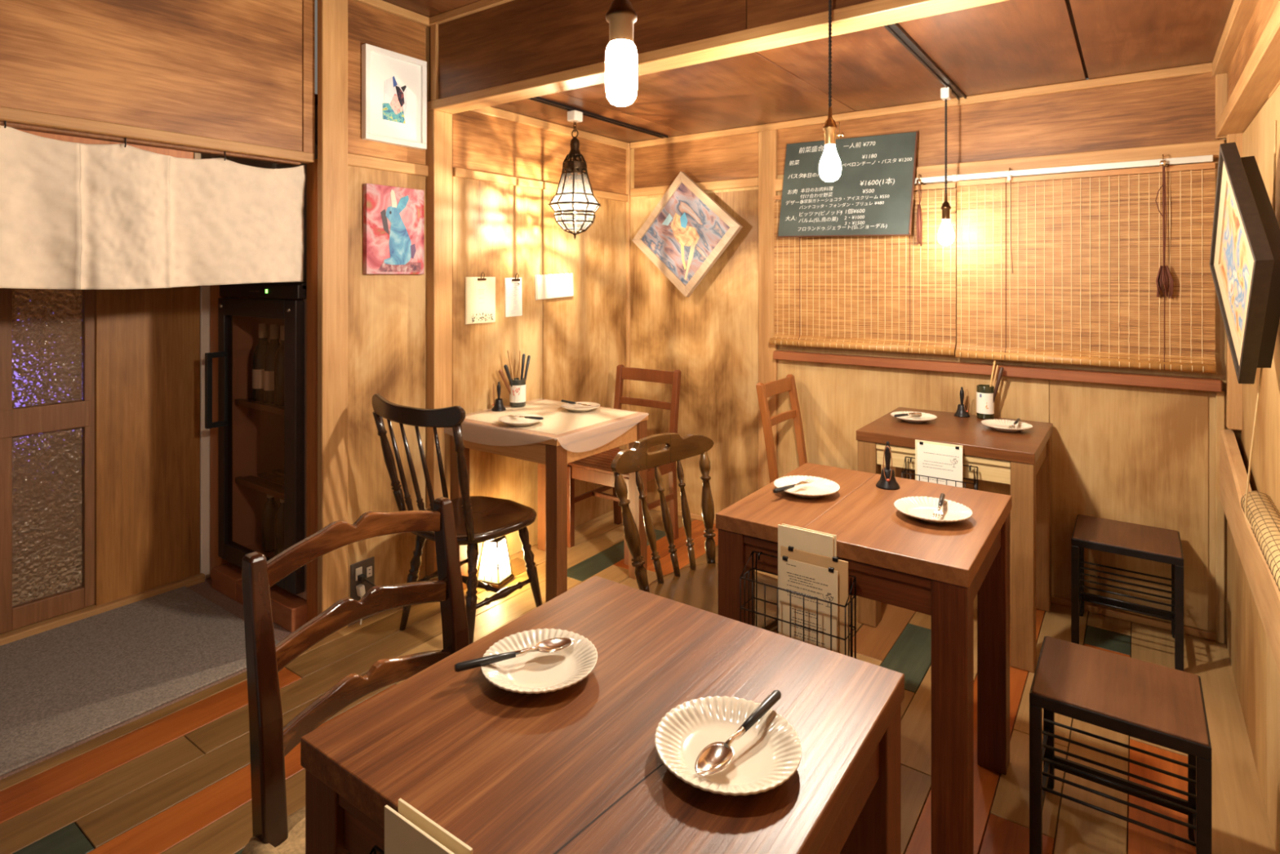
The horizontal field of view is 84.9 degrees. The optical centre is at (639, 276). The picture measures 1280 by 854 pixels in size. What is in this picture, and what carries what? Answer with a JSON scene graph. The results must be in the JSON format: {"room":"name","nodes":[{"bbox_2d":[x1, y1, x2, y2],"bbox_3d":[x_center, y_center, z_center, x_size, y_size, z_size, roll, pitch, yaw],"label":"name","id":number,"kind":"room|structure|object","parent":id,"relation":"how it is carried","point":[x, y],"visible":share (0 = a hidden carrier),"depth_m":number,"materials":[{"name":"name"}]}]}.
{"room":"small restaurant","nodes":[
{"label":"small restaurant","id":0,"kind":"room"},
{"bbox_2d":[195,152,209,578],"bbox_3d":[-1.967,0.340,3.144,0.068,2.020,0.038,0,0,35],"label":"wall","id":1,"kind":"structure","parent":0,"point":[204,290],"depth_m":3.12,"materials":[{"name":"beige paint"}]},
{"bbox_2d":[209,284,229,578],"bbox_3d":[-1.873,0.682,3.115,0.105,1.335,0.036,0,0,35],"label":"trim","id":2,"kind":"structure","parent":1,"relation":"attached to","point":[215,560],"depth_m":3.11,"materials":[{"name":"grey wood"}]},
{"bbox_2d":[94,144,317,605],"bbox_3d":[-1.882,0.340,3.254,0.080,2.020,1.080,0,0,35],"label":"wall","id":3,"kind":"structure","parent":0,"point":[148,340],"depth_m":2.95,"materials":[{"name":"wood"}]},
{"bbox_2d":[0,288,95,634],"bbox_3d":[-2.584,0.482,2.282,0.044,1.665,1.322,0,0,35],"label":"door","id":4,"kind":"structure","parent":3,"relation":"in","point":[47,336],"depth_m":2.70,"materials":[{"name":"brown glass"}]},
{"bbox_2d":[0,573,204,645],"bbox_3d":[-2.721,1.339,2.066,0.090,0.042,2.610,0,0,35],"label":"trim","id":5,"kind":"structure","parent":3,"relation":"attached to","point":[36,628],"depth_m":2.77,"materials":[{"name":"brown wood"}]},
{"bbox_2d":[0,0,626,597],"bbox_3d":[-1.449,0.140,2.357,0.146,2.520,4.560,0,0,35],"label":"wall","id":6,"kind":"structure","parent":0,"point":[575,345],"depth_m":2.87,"materials":[{"name":"brown wood"}]},
{"bbox_2d":[16,128,193,159],"bbox_3d":[-2.165,-0.378,1.448,0.017,0.095,2.250,0,0,35],"label":"trim","id":7,"kind":"structure","parent":6,"relation":"attached to","point":[176,153],"depth_m":2.16,"materials":[{"name":"brown wood"}]},
{"bbox_2d":[0,120,300,165],"bbox_3d":[-2.042,-0.425,1.576,0.044,0.011,2.600,0,0,35],"label":"curtain rod","id":8,"kind":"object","parent":6,"relation":"attached to","point":[15,126],"depth_m":2.21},
{"bbox_2d":[0,120,306,289],"bbox_3d":[-1.629,-0.209,2.157,0.068,0.494,1.226,0,0,35],"label":"curtain","id":9,"kind":"object","parent":6,"relation":"hanging from","point":[73,215],"visible":0.99,"depth_m":2.19,"materials":[{"name":"fabric"}]},
{"bbox_2d":[0,106,315,164],"bbox_3d":[-2.016,-0.449,1.582,0.060,0.036,2.640,0,0,35],"label":"trim","id":10,"kind":"structure","parent":6,"relation":"attached to","point":[8,114],"depth_m":2.19,"materials":[{"name":"brown wood"}]},
{"bbox_2d":[306,159,317,622],"bbox_3d":[-1.237,0.460,2.694,0.100,1.820,0.045,0,0,35],"label":"trim","id":11,"kind":"structure","parent":6,"relation":"attached to","point":[312,168],"depth_m":2.68,"materials":[{"name":"brown wood"}]},
{"bbox_2d":[317,0,347,631],"bbox_3d":[-1.172,0.125,2.669,0.035,2.490,0.106,0,0,35],"label":"wooden post","id":12,"kind":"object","parent":6,"relation":"attached to","point":[332,15],"depth_m":2.65,"materials":[{"name":"brown wood"}]},
{"bbox_2d":[350,556,374,600],"bbox_3d":[-1.101,1.205,2.778,0.012,0.156,0.104,0,0,35],"label":"wall socket","id":13,"kind":"object","parent":6,"relation":"attached to","point":[366,566],"visible":0.79,"depth_m":2.77,"materials":[{"name":"grey"}]},
{"bbox_2d":[347,153,428,176],"bbox_3d":[-1.035,-0.459,2.874,0.020,0.047,0.387,0,0,35],"label":"trim","id":14,"kind":"structure","parent":6,"relation":"attached to","point":[353,160],"depth_m":2.86,"materials":[{"name":"brown wood"}]},
{"bbox_2d":[351,0,429,26],"bbox_3d":[-1.031,-1.103,2.871,0.030,0.035,0.387,0,0,35],"label":"trim","id":15,"kind":"structure","parent":6,"relation":"attached to","point":[380,5],"depth_m":2.89,"materials":[{"name":"brown wood"}]},
{"bbox_2d":[363,183,424,274],"bbox_3d":[-1.013,-0.191,2.888,0.028,0.360,0.276,0,0,35],"label":"canvas","id":16,"kind":"object","parent":6,"relation":"attached to","point":[393,217],"visible":1,"depth_m":2.87,"materials":[{"name":"pink paint"}]},
{"bbox_2d":[361,43,426,150],"bbox_3d":[-1.010,-0.735,2.889,0.030,0.376,0.292,0,0,35],"label":"framed print","id":17,"kind":"object","parent":6,"relation":"attached to","point":[394,85],"visible":1,"depth_m":2.88,"materials":[{"name":"white"}]},
{"bbox_2d":[426,109,452,580],"bbox_3d":[-0.879,0.325,3.062,0.057,2.090,0.100,0,0,35],"label":"wooden post","id":18,"kind":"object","parent":6,"relation":"attached to","point":[439,123],"depth_m":3.03,"materials":[{"name":"brown wood"}]},
{"bbox_2d":[465,271,495,324],"bbox_3d":[-0.730,0.095,3.222,0.018,0.238,0.176,0,0,35],"label":"clipboard","id":19,"kind":"object","parent":6,"relation":"attached to","point":[480,291],"visible":1,"depth_m":3.22,"materials":[{"name":"beige"}]},
{"bbox_2d":[505,272,522,316],"bbox_3d":[-0.608,0.086,3.394,0.018,0.212,0.110,0,1,35],"label":"pad","id":20,"kind":"object","parent":6,"relation":"attached to","point":[513,301],"visible":1,"depth_m":3.39,"materials":[{"name":"white paper"}]},
{"bbox_2d":[452,167,628,201],"bbox_3d":[-0.445,-0.465,3.633,0.022,0.040,1.315,0,0,35],"label":"trim","id":21,"kind":"structure","parent":6,"relation":"attached to","point":[456,172],"depth_m":3.41,"materials":[{"name":"brown wood"}]},
{"bbox_2d":[470,106,628,149],"bbox_3d":[-0.445,-0.775,3.633,0.022,0.040,1.315,0,0,35],"label":"trim","id":22,"kind":"structure","parent":6,"relation":"attached to","point":[490,111],"depth_m":3.58,"materials":[{"name":"brown wood"}]},
{"bbox_2d":[534,271,573,299],"bbox_3d":[-0.441,0.044,3.629,0.017,0.145,0.285,0,0,35],"label":"pad","id":23,"kind":"object","parent":6,"relation":"attached to","point":[558,285],"visible":1,"depth_m":3.62,"materials":[{"name":"beige paper"}]},
{"bbox_2d":[382,0,480,17],"bbox_3d":[-0.698,-1.145,0.963,2.985,0.050,3.160,0,0,35],"label":"ceiling","id":24,"kind":"structure","parent":0,"point":[428,8],"depth_m":2.88,"materials":[{"name":"brown wood"}]},
{"bbox_2d":[604,0,637,106],"bbox_3d":[-0.027,-0.686,1.026,0.080,0.870,0.080,0,0,35],"label":"pendant lamp","id":25,"kind":"object","parent":24,"relation":"hanging from","point":[621,54],"visible":1,"depth_m":1.01,"materials":[{"name":"white"}]},
{"bbox_2d":[605,0,637,43],"bbox_3d":[-0.027,-0.387,1.026,0.047,0.108,0.047,0,0,35],"label":"socket","id":26,"kind":"object","parent":25,"relation":"attached to","point":[621,16],"depth_m":1.01,"materials":[{"name":"gold metal"}]},
{"bbox_2d":[0,508,1276,853],"bbox_3d":[-0.616,1.380,1.850,3.750,0.061,4.700,0,0,35],"label":"floor","id":27,"kind":"structure","parent":0,"point":[175,778],"depth_m":1.97,"materials":[{"name":"brown"}]},
{"bbox_2d":[0,586,279,775],"bbox_3d":[-2.332,1.345,1.800,0.883,0.008,2.430,0,0,35],"label":"doormat","id":28,"kind":"object","parent":27,"relation":"on","point":[62,686],"visible":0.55,"depth_m":2.40,"materials":[{"name":"carpet"}]},
{"bbox_2d":[211,562,306,631],"bbox_3d":[-1.411,1.306,3.100,0.663,0.088,0.625,0,0,35],"label":"brick base","id":29,"kind":"object","parent":27,"relation":"on","point":[289,610],"visible":0.3,"depth_m":2.78,"materials":[{"name":"red ceramic"}]},
{"bbox_2d":[204,282,306,599],"bbox_3d":[-1.437,0.640,3.069,0.650,1.230,0.665,0,0,35],"label":"wine cooler","id":30,"kind":"object","parent":29,"relation":"on","point":[262,446],"visible":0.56,"depth_m":3.02,"materials":[{"name":"black"}]},
{"bbox_2d":[235,475,284,499],"bbox_3d":[-1.541,0.895,2.922,0.580,0.024,0.025,0,0,35],"label":"shelf","id":31,"kind":"object","parent":30,"relation":"attached to","point":[277,492],"depth_m":2.97,"materials":[{"name":"brown wood"}]},
{"bbox_2d":[235,398,284,414],"bbox_3d":[-1.541,0.550,2.922,0.580,0.024,0.025,0,0,35],"label":"shelf","id":32,"kind":"object","parent":30,"relation":"attached to","point":[239,402],"depth_m":2.97,"materials":[{"name":"brown wood"}]},
{"bbox_2d":[252,323,269,401],"bbox_3d":[-1.648,0.370,3.057,0.083,0.333,0.082,0,0,35],"label":"wine bottle","id":33,"kind":"object","parent":30,"relation":"on","point":[260,350],"visible":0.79,"depth_m":3.02,"materials":[{"name":"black glass"}]},
{"bbox_2d":[262,493,278,551],"bbox_3d":[-1.621,1.054,3.068,0.069,0.282,0.068,0,0,35],"label":"wine bottle","id":34,"kind":"object","parent":30,"relation":"on","point":[270,507],"visible":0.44,"depth_m":3.04,"materials":[{"name":"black glass"}]},
{"bbox_2d":[263,324,279,403],"bbox_3d":[-1.570,0.370,3.005,0.083,0.333,0.082,0,0,35],"label":"wine bottle","id":35,"kind":"object","parent":30,"relation":"on","point":[268,360],"visible":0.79,"depth_m":2.97,"materials":[{"name":"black glass"}]},
{"bbox_2d":[274,324,284,405],"bbox_3d":[-1.499,0.370,2.951,0.081,0.333,0.080,0,0,35],"label":"wine bottle","id":36,"kind":"object","parent":30,"relation":"on","point":[279,355],"visible":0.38,"depth_m":2.91,"materials":[{"name":"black glass"}]},
{"bbox_2d":[274,498,284,555],"bbox_3d":[-1.532,1.054,3.005,0.069,0.282,0.068,0,0,35],"label":"wine bottle","id":37,"kind":"object","parent":30,"relation":"on","point":[279,517],"visible":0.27,"depth_m":2.97,"materials":[{"name":"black glass"}]},
{"bbox_2d":[241,497,469,853],"bbox_3d":[-0.364,0.906,1.200,0.496,0.888,0.472,0,0,38],"label":"chair","id":38,"kind":"object","parent":27,"relation":"on","point":[273,831],"visible":0.51,"depth_m":1.24,"materials":[{"name":"brown wood"}]},
{"bbox_2d":[372,393,542,644],"bbox_3d":[-0.683,0.895,2.686,0.500,0.914,0.515,0,0,34],"label":"chair","id":39,"kind":"object","parent":27,"relation":"on","point":[477,518],"visible":0.87,"depth_m":2.58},
{"bbox_2d":[476,535,514,588],"bbox_3d":[-0.645,1.229,3.104,0.124,0.242,0.124,0,0,21],"label":"lantern","id":40,"kind":"object","parent":27,"relation":"on","point":[496,571],"visible":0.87,"depth_m":3.07,"materials":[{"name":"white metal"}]},
{"bbox_2d":[449,399,648,602],"bbox_3d":[-0.395,0.983,3.092,0.630,0.735,0.610,0,0,35],"label":"dining table","id":41,"kind":"object","parent":27,"relation":"on","point":[553,453],"visible":0.6,"depth_m":2.86,"materials":[{"name":"brown wood"}]},
{"bbox_2d":[465,400,637,435],"bbox_3d":[-0.398,0.614,3.110,0.565,0.002,0.545,0,0,35],"label":"tablecloth","id":42,"kind":"object","parent":41,"relation":"on","point":[557,420],"visible":0.79,"depth_m":3.08,"materials":[{"name":"beige fabric"}]},
{"bbox_3d":[-0.405,0.654,3.087,0.660,0.084,0.609,0,0,35],"label":"sheet","id":43,"kind":"object","parent":42,"relation":"on","visible":0},
{"bbox_2d":[509,377,525,407],"bbox_3d":[-0.580,0.547,3.315,0.077,0.128,0.078,0,0,35],"label":"jar","id":44,"kind":"object","parent":43,"relation":"on","point":[517,396],"visible":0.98,"depth_m":3.28,"materials":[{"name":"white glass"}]},
{"bbox_2d":[300,575,904,853],"bbox_3d":[-0.022,0.980,1.002,0.613,0.740,0.619,0,0,35],"label":"dining table","id":45,"kind":"object","parent":27,"relation":"on","point":[578,768],"visible":0.95,"depth_m":0.93,"materials":[{"name":"brown wood"}]},
{"bbox_2d":[368,844,384,853],"bbox_3d":[-0.236,0.783,0.737,0.233,0.228,0.066,0,0,35],"label":"wire basket","id":46,"kind":"object","parent":45,"relation":"hanging from","point":[375,847],"visible":0.82,"depth_m":0.82,"materials":[{"name":"black"}]},
{"bbox_2d":[384,804,454,853],"bbox_3d":[-0.234,0.722,0.748,0.128,0.257,0.004,0,0,35],"label":"menu card","id":47,"kind":"object","parent":46,"relation":"in","point":[402,836],"visible":1,"depth_m":0.76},
{"bbox_2d":[398,798,472,853],"bbox_3d":[-0.224,0.722,0.760,0.122,0.257,0.004,0,0,35],"label":"menu card","id":48,"kind":"object","parent":46,"relation":"in","point":[445,837],"visible":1,"depth_m":0.76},
{"bbox_2d":[480,627,597,693],"bbox_3d":[-0.155,0.598,1.080,0.178,0.023,0.178,0,0,35],"label":"plate","id":49,"kind":"object","parent":45,"relation":"on","point":[537,672],"visible":0.95,"depth_m":1.09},
{"bbox_2d":[454,637,574,671],"bbox_3d":[-0.191,0.586,1.085,0.190,0.014,0.040,1,0,-26],"label":"spoon","id":50,"kind":"object","parent":49,"relation":"on","point":[556,644],"visible":1,"depth_m":1.08,"materials":[{"name":"grey"}]},
{"bbox_2d":[515,637,574,657],"bbox_3d":[-0.150,0.587,1.105,0.098,0.013,0.040,1,0,-26],"label":"bowl","id":51,"kind":"object","parent":50,"relation":"attached to","point":[556,644],"depth_m":1.12,"materials":[{"name":"silver metal"}]},
{"bbox_2d":[654,695,801,795],"bbox_3d":[0.111,0.598,0.887,0.184,0.024,0.184,0,0,35],"label":"plate","id":52,"kind":"object","parent":45,"relation":"on","point":[769,753],"visible":0.86,"depth_m":0.90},
{"bbox_2d":[694,689,781,776],"bbox_3d":[0.128,0.581,0.896,0.040,0.030,0.179,0,0,40],"label":"spoon","id":53,"kind":"object","parent":52,"relation":"on","point":[717,756],"visible":1,"depth_m":0.87,"materials":[{"name":"grey"}]},
{"bbox_2d":[694,725,745,776],"bbox_3d":[0.101,0.588,0.863,0.040,0.013,0.093,0,6,43],"label":"bowl","id":54,"kind":"object","parent":53,"relation":"attached to","point":[717,756],"depth_m":0.86,"materials":[{"name":"silver metal"}]},
{"bbox_2d":[567,364,680,564],"bbox_3d":[-0.079,0.916,3.571,0.402,0.868,0.457,0,0,35],"label":"chair","id":55,"kind":"object","parent":27,"relation":"on","point":[595,468],"visible":0.72,"depth_m":3.59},
{"bbox_2d":[610,432,778,633],"bbox_3d":[0.218,0.930,2.069,0.445,0.844,0.506,0,0,-44],"label":"chair","id":56,"kind":"object","parent":27,"relation":"on","point":[696,585],"visible":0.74,"depth_m":2.16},
{"bbox_2d":[755,373,807,483],"bbox_3d":[0.838,0.920,3.252,0.476,0.860,0.377,0,0,35],"label":"chair","id":57,"kind":"object","parent":27,"relation":"on","point":[764,391],"visible":0.29,"depth_m":3.34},
{"bbox_2d":[715,462,1011,853],"bbox_3d":[0.617,0.980,1.878,0.601,0.740,0.611,0,0,35],"label":"dining table","id":58,"kind":"object","parent":27,"relation":"on","point":[897,558],"visible":0.77,"depth_m":1.70,"materials":[{"name":"wood"}]},
{"bbox_2d":[739,550,856,657],"bbox_3d":[0.364,0.774,1.629,0.258,0.200,0.072,0,0,35],"label":"wire basket","id":59,"kind":"object","parent":58,"relation":"hanging from","point":[850,603],"visible":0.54,"depth_m":1.59,"materials":[{"name":"black"}]},
{"bbox_2d":[777,524,833,631],"bbox_3d":[0.387,0.722,1.639,0.136,0.256,0.004,0,0,35],"label":"menu card","id":60,"kind":"object","parent":59,"relation":"in","point":[809,541],"visible":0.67,"depth_m":1.64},
{"bbox_2d":[779,555,838,652],"bbox_3d":[0.387,0.761,1.609,0.140,0.210,0.007,0,0,35],"label":"menu card","id":61,"kind":"object","parent":59,"relation":"in","point":[810,580],"visible":0.87,"depth_m":1.61,"materials":[{"name":"beige paper"}]},
{"bbox_2d":[780,546,848,655],"bbox_3d":[0.400,0.751,1.612,0.162,0.234,0.007,0,0,35],"label":"menu card","id":62,"kind":"object","parent":59,"relation":"in","point":[841,566],"visible":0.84,"depth_m":1.57,"materials":[{"name":"beige paper"}]},
{"bbox_2d":[773,475,839,497],"bbox_3d":[0.471,0.598,1.977,0.182,0.023,0.182,0,0,35],"label":"plate","id":63,"kind":"object","parent":58,"relation":"on","point":[820,486],"visible":0.91,"depth_m":2.00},
{"bbox_2d":[875,440,899,489],"bbox_3d":[0.721,0.544,2.034,0.066,0.132,0.066,0,0,35],"label":"bell","id":64,"kind":"object","parent":58,"relation":"on","point":[887,481],"visible":1,"depth_m":2.02,"materials":[{"name":"black metal"}]},
{"bbox_2d":[893,496,972,523],"bbox_3d":[0.744,0.598,1.778,0.184,0.024,0.184,0,0,35],"label":"plate","id":65,"kind":"object","parent":58,"relation":"on","point":[920,508],"visible":0.95,"depth_m":1.80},
{"bbox_2d":[856,407,1053,672],"bbox_3d":[1.270,0.975,2.803,0.613,0.750,0.610,0,0,35],"label":"dining table","id":66,"kind":"object","parent":27,"relation":"on","point":[1022,460],"visible":0.8,"depth_m":2.58,"materials":[{"name":"brown wood"}]},
{"bbox_2d":[901,456,977,489],"bbox_3d":[1.082,0.783,2.529,0.249,0.228,0.056,0,0,35],"label":"wire basket","id":67,"kind":"object","parent":66,"relation":"hanging from","point":[975,484],"visible":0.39,"depth_m":2.50,"materials":[{"name":"black"}]},
{"bbox_2d":[917,441,962,487],"bbox_3d":[1.081,0.738,2.525,0.154,0.268,0.007,0,0,35],"label":"menu card","id":68,"kind":"object","parent":67,"relation":"in","point":[940,461],"visible":0.59,"depth_m":2.52,"materials":[{"name":"white paper"}]},
{"bbox_2d":[976,384,994,419],"bbox_3d":[1.468,0.531,2.971,0.069,0.138,0.070,0,0,35],"label":"jar","id":69,"kind":"object","parent":66,"relation":"on","point":[984,393],"visible":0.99,"depth_m":2.94,"materials":[{"name":"green glass"}]},
{"bbox_2d":[981,418,1032,432],"bbox_3d":[1.441,0.588,2.749,0.180,0.023,0.180,0,0,35],"label":"plate","id":70,"kind":"object","parent":66,"relation":"on","point":[999,424],"visible":0.94,"depth_m":2.77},
{"bbox_2d":[1029,635,1211,853],"bbox_3d":[1.117,1.150,1.638,0.325,0.400,0.315,0,0,35],"label":"stool","id":71,"kind":"object","parent":27,"relation":"on","point":[1156,704],"visible":1,"depth_m":1.60,"materials":[{"name":"wood"}]},
{"bbox_2d":[1071,514,1183,671],"bbox_3d":[1.798,1.150,2.587,0.325,0.400,0.315,0,0,35],"label":"stool","id":72,"kind":"object","parent":27,"relation":"on","point":[1114,536],"visible":0.91,"depth_m":2.55,"materials":[{"name":"black metal"}]},
{"bbox_2d":[429,0,873,101],"bbox_3d":[0.275,-0.922,2.245,2.885,0.395,0.082,0,0,35],"label":"wall","id":73,"kind":"structure","parent":0,"point":[514,41],"depth_m":2.60,"materials":[{"name":"brown wood"}]},
{"bbox_2d":[430,23,438,101],"bbox_3d":[-0.885,-0.924,3.017,0.040,0.332,0.020,0,0,35],"label":"trim","id":74,"kind":"structure","parent":73,"relation":"attached to","point":[434,28],"depth_m":3.00,"materials":[{"name":"brown wood"}]},
{"bbox_2d":[426,0,514,27],"bbox_3d":[0.248,-1.103,2.207,2.885,0.035,0.025,0,0,35],"label":"trim","id":75,"kind":"structure","parent":73,"relation":"attached to","point":[482,5],"depth_m":2.89,"materials":[{"name":"brown wood"}]},
{"bbox_2d":[426,0,1008,114],"bbox_3d":[0.274,-0.739,2.243,2.885,0.038,0.112,0,0,35],"label":"ceiling beam","id":76,"kind":"structure","parent":73,"relation":"attached to","point":[875,13],"depth_m":2.19,"materials":[{"name":"brown wood"}]},
{"bbox_2d":[489,0,1234,142],"bbox_3d":[0.660,-0.825,2.838,2.745,0.060,1.330,0,0,35],"label":"ceiling","id":77,"kind":"structure","parent":0,"point":[1009,45],"depth_m":2.63,"materials":[{"name":"brown"}]},
{"bbox_2d":[527,97,667,138],"bbox_3d":[-0.187,-0.789,3.484,0.034,0.012,1.140,0,0,35],"label":"track","id":78,"kind":"object","parent":77,"relation":"attached to","point":[539,100],"visible":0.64,"depth_m":3.45,"materials":[{"name":"black metal"}]},
{"bbox_2d":[548,110,600,239],"bbox_3d":[-0.308,-0.478,3.312,0.261,0.609,0.249,0,0,17],"label":"metal lantern","id":79,"kind":"object","parent":78,"relation":"hanging from","point":[575,165],"visible":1,"depth_m":3.27,"materials":[{"name":"black metal"}]},
{"bbox_2d":[818,0,844,182],"bbox_3d":[0.533,-0.694,1.959,0.080,0.854,0.080,0,0,35],"label":"pendant lamp","id":80,"kind":"object","parent":77,"relation":"hanging from","point":[829,168],"visible":1,"depth_m":1.95,"materials":[{"name":"white"}]},
{"bbox_2d":[822,106,844,145],"bbox_3d":[0.540,-0.423,1.954,0.058,0.108,0.040,0,0,35],"label":"socket","id":81,"kind":"object","parent":80,"relation":"attached to","point":[830,127],"depth_m":1.95,"materials":[{"name":"gold metal"}]},
{"bbox_2d":[883,22,966,99],"bbox_3d":[1.051,-0.789,2.563,0.034,0.012,1.275,0,0,35],"label":"track","id":82,"kind":"object","parent":77,"relation":"attached to","point":[895,29],"visible":0.64,"depth_m":2.52,"materials":[{"name":"black metal"}]},
{"bbox_2d":[937,87,955,245],"bbox_3d":[1.278,-0.460,2.920,0.063,0.655,0.063,0,0,-9],"label":"pendant lamp","id":83,"kind":"object","parent":82,"relation":"hanging from","point":[945,233],"visible":1,"depth_m":2.91,"materials":[{"name":"white"}]},
{"bbox_2d":[631,72,1240,644],"bbox_3d":[1.093,0.302,3.404,2.995,2.195,0.106,0,0,35],"label":"wall","id":84,"kind":"structure","parent":0,"point":[1137,455],"depth_m":3.06,"materials":[{"name":"brown wood"}]},
{"bbox_2d":[626,142,631,448],"bbox_3d":[-0.069,0.278,4.158,0.025,2.145,0.025,0,0,35],"label":"trim","id":85,"kind":"structure","parent":84,"relation":"attached to","point":[628,151],"depth_m":4.15,"materials":[{"name":"brown wood"}]},
{"bbox_2d":[631,171,742,297],"bbox_3d":[0.248,-0.238,3.875,0.700,0.700,0.068,0,0,38],"label":"painting","id":86,"kind":"object","parent":84,"relation":"attached to","point":[686,233],"visible":1,"depth_m":3.86,"materials":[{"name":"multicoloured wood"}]},
{"bbox_2d":[630,177,758,196],"bbox_3d":[0.286,-0.498,3.909,0.833,0.047,0.020,0,0,35],"label":"trim","id":87,"kind":"structure","parent":84,"relation":"attached to","point":[748,182],"depth_m":3.82,"materials":[{"name":"brown wood"}]},
{"bbox_2d":[758,129,777,489],"bbox_3d":[0.665,0.295,3.637,0.100,2.110,0.022,0,0,35],"label":"trim","id":88,"kind":"structure","parent":84,"relation":"attached to","point":[767,140],"depth_m":3.63,"materials":[{"name":"brown wood"}]},
{"bbox_2d":[777,131,918,237],"bbox_3d":[0.971,-0.427,3.317,0.641,0.487,0.100,0,0,35],"label":"chalkboard","id":89,"kind":"object","parent":84,"relation":"attached to","point":[873,193],"visible":0.96,"depth_m":3.29,"materials":[{"name":"stone"}]},
{"bbox_2d":[769,182,955,355],"bbox_3d":[1.026,-0.034,3.321,0.875,0.762,0.042,0,0,35],"label":"bamboo blind","id":90,"kind":"object","parent":84,"relation":"attached to","point":[787,272],"visible":0.84,"depth_m":3.29,"materials":[{"name":"brown wood"}]},
{"bbox_2d":[630,62,1212,149],"bbox_3d":[1.052,-0.777,3.362,2.715,0.035,0.022,0,0,35],"label":"trim","id":91,"kind":"structure","parent":84,"relation":"attached to","point":[1201,68],"depth_m":3.09,"materials":[{"name":"brown wood"}]},
{"bbox_2d":[651,506,1226,642],"bbox_3d":[1.042,1.336,3.374,2.745,0.028,0.014,0,0,35],"label":"trim","id":92,"kind":"structure","parent":84,"relation":"attached to","point":[1188,630],"depth_m":2.75,"materials":[{"name":"brown wood"}]},
{"bbox_2d":[773,350,1222,391],"bbox_3d":[1.415,0.399,3.080,1.765,0.042,0.060,0,0,35],"label":"trim","id":93,"kind":"structure","parent":84,"relation":"attached to","point":[1211,384],"depth_m":2.93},
{"bbox_2d":[774,139,1224,191],"bbox_3d":[1.426,-0.471,3.088,1.777,0.063,0.035,0,0,35],"label":"trim","id":94,"kind":"structure","parent":84,"relation":"attached to","point":[1212,147],"depth_m":2.83,"materials":[{"name":"brown wood"}]},
{"bbox_2d":[914,155,1213,183],"bbox_3d":[1.448,-0.434,3.031,1.605,0.027,0.025,0,0,35],"label":"rail","id":95,"kind":"object","parent":84,"relation":"attached to","point":[1206,158],"visible":0.78,"depth_m":2.81,"materials":[{"name":"silver metal"}]},
{"bbox_2d":[955,162,1216,373],"bbox_3d":[1.744,-0.033,2.809,0.880,0.774,0.042,0,0,35],"label":"bamboo blind","id":96,"kind":"object","parent":84,"relation":"attached to","point":[1202,363],"visible":0.97,"depth_m":2.78,"materials":[{"name":"brown wood"}]},
{"bbox_2d":[1155,154,1173,298],"bbox_3d":[1.972,-0.190,2.629,0.052,0.544,0.052,0,0,-17],"label":"blind cord","id":97,"kind":"object","parent":96,"relation":"hanging from","point":[1164,273],"visible":1,"depth_m":2.63,"materials":[{"name":"brown"}]},
{"bbox_2d":[1215,390,1225,643],"bbox_3d":[2.145,0.885,2.585,0.026,0.930,0.020,0,0,35],"label":"trim","id":98,"kind":"structure","parent":84,"relation":"attached to","point":[1220,396],"depth_m":2.58,"materials":[{"name":"brown wood"}]},
{"bbox_2d":[1215,73,1226,139],"bbox_3d":[2.145,-0.635,2.579,0.035,0.250,0.030,0,0,35],"label":"trim","id":99,"kind":"structure","parent":84,"relation":"attached to","point":[1220,79],"depth_m":2.57,"materials":[{"name":"brown wood"}]},
{"bbox_2d":[1226,0,1279,853],"bbox_3d":[0.903,0.302,0.683,0.150,2.195,4.560,0,0,35],"label":"wall","id":100,"kind":"structure","parent":0,"point":[1256,673],"depth_m":1.99,"materials":[{"name":"brown wood"}]},
{"bbox_2d":[1211,0,1257,76],"bbox_3d":[0.834,-0.770,0.732,0.060,0.050,4.560,0,0,35],"label":"trim","id":101,"kind":"structure","parent":100,"relation":"attached to","point":[1241,12],"depth_m":2.16,"materials":[{"name":"brown wood"}]},
{"bbox_2d":[1226,133,1243,430],"bbox_3d":[2.160,0.015,2.535,0.050,1.070,0.055,0,0,35],"label":"trim","id":102,"kind":"structure","parent":100,"relation":"attached to","point":[1233,389],"depth_m":2.52,"materials":[{"name":"brown wood"}]},
{"bbox_2d":[1209,142,1279,383],"bbox_3d":[1.578,-0.037,1.823,0.102,0.633,0.632,0,0,32],"label":"painting","id":103,"kind":"object","parent":100,"relation":"attached to","point":[1245,256],"visible":1,"depth_m":1.76,"materials":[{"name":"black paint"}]},
{"bbox_2d":[1216,0,1279,137],"bbox_3d":[0.842,-0.540,0.708,0.080,0.050,4.530,0,0,35],"label":"trim","id":104,"kind":"structure","parent":100,"relation":"attached to","point":[1260,75],"depth_m":1.89,"materials":[{"name":"brown wood"}]},
{"bbox_2d":[1218,429,1279,671],"bbox_3d":[0.838,0.706,0.720,0.040,0.293,4.545,0,0,35],"label":"trim","id":105,"kind":"structure","parent":100,"relation":"attached to","point":[1233,473],"depth_m":1.97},
{"bbox_2d":[1240,80,1279,591],"bbox_3d":[1.170,0.075,1.161,0.078,1.224,2.052,0,0,35],"label":"bamboo blind","id":106,"kind":"object","parent":100,"relation":"attached to","point":[1264,517],"visible":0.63,"depth_m":1.76,"materials":[{"name":"brown"}]},
{"bbox_2d":[1244,120,1276,528],"bbox_3d":[1.618,0.126,1.825,0.050,1.052,0.063,0,0,25],"label":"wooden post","id":107,"kind":"object","parent":106,"relation":"hanging from","point":[1275,122],"visible":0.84,"depth_m":1.83,"materials":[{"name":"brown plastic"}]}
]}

